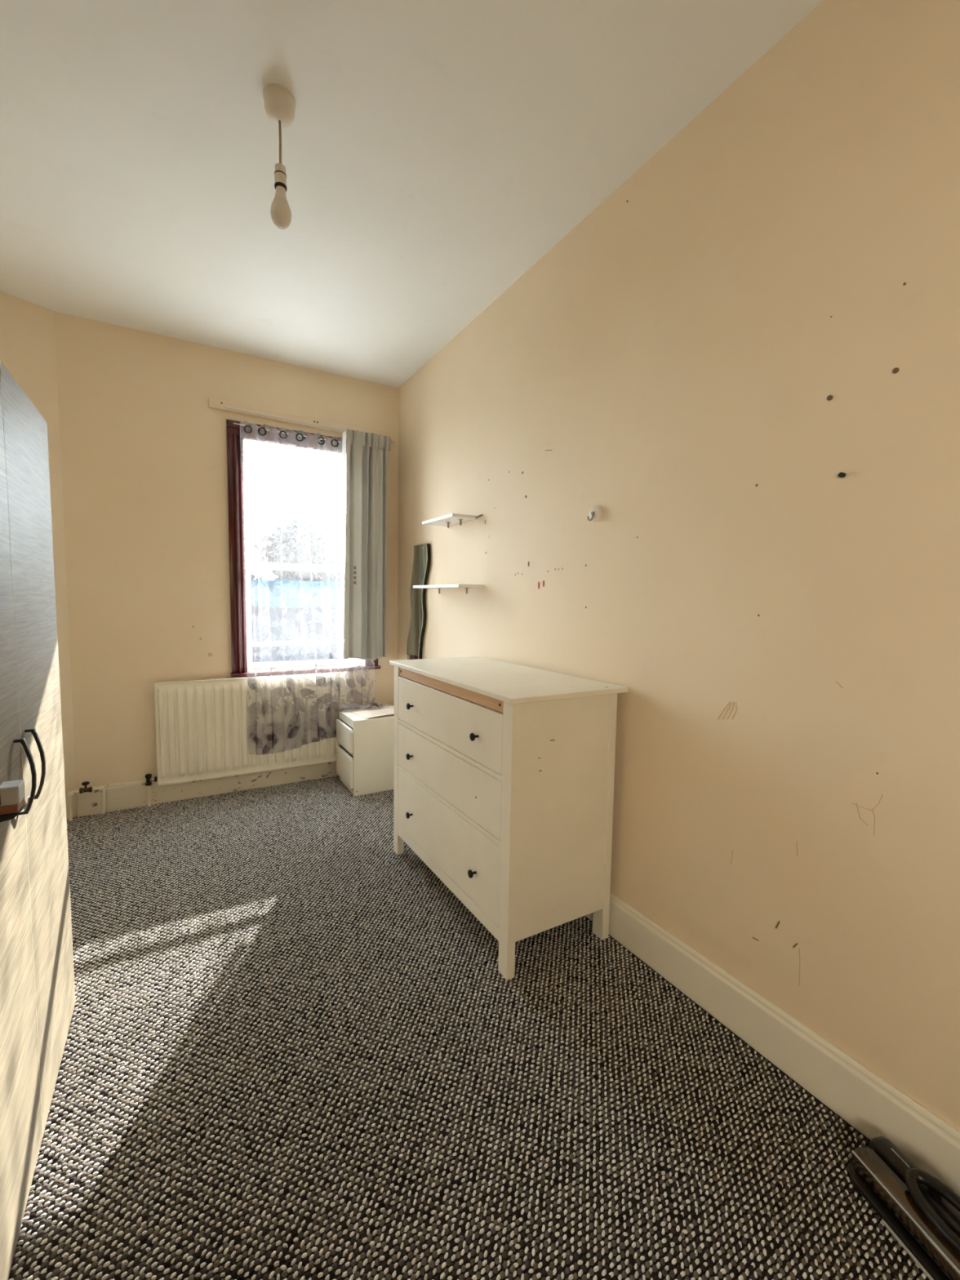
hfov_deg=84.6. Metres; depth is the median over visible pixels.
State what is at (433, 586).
wall shelf
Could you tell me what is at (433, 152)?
ceiling
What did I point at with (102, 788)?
pipe
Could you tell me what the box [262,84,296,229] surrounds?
pendant lamp
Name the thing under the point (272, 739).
curtain
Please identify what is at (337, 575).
tree
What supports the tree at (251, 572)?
on the ground
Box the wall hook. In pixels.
[586,505,601,521]
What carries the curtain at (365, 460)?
hanging from the batten
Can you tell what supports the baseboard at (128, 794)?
attached to the wall at (144, 449)
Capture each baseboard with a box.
[75,760,337,817]
[585,891,959,1195]
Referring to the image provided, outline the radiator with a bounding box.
[145,671,350,806]
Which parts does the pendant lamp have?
cord, bulb globe, bulb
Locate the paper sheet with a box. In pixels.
[349,706,394,718]
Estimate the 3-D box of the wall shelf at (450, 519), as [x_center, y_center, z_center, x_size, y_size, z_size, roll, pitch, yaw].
[-0.162,-0.656,2.947,0.157,0.051,0.442,-2,5,-30]
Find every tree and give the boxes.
[250,517,340,581]
[250,570,262,579]
[308,560,340,582]
[328,564,345,582]
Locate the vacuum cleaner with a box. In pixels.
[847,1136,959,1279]
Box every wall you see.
[0,291,77,819]
[53,311,398,788]
[397,0,959,1131]
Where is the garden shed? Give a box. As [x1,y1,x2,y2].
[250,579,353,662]
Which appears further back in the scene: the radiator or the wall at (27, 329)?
the radiator
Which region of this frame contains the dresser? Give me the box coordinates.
[389,656,628,980]
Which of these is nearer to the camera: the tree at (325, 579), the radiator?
the radiator
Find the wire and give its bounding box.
[233,422,342,442]
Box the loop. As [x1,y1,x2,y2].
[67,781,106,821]
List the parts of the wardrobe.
door, handle, handle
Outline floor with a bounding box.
[8,775,929,1279]
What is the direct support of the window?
in the wall at (144, 449)
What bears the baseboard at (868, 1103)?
attached to the wall at (746, 355)
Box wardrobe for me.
[0,359,75,1279]
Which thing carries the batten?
attached to the wall at (144, 449)
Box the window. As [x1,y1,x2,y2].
[226,419,380,677]
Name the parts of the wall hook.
hook arm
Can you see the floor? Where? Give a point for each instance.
(292, 1051)
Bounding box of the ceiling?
[0,0,822,387]
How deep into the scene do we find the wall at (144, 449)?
3.11 m
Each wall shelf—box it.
[413,584,484,593]
[422,513,482,528]
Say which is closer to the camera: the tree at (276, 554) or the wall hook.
the wall hook
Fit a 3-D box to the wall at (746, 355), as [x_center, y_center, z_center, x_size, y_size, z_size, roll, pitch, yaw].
[0.545,-0.175,1.987,0.112,2.914,4.450,-2,5,-30]
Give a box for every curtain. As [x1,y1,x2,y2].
[240,421,385,755]
[338,428,390,660]
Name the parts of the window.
rail, meeting rail, rail, sill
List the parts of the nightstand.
drawer, drawer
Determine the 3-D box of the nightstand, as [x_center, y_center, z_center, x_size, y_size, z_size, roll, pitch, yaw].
[-0.716,0.734,3.585,0.430,0.487,0.348,-2,5,-30]
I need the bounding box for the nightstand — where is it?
[336,705,394,795]
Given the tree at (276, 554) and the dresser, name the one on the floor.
the dresser
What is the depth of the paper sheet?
3.56 m
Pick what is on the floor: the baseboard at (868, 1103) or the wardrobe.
the wardrobe
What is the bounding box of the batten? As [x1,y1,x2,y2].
[208,397,395,443]
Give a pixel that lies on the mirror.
(422, 553)
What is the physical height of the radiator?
0.753 m
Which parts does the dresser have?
leg, knob, knob, knob, rail, rail, drawer, rail, drawer, drawer, rail, knob, knob, leg, panel, leg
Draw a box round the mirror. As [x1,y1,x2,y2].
[406,543,431,659]

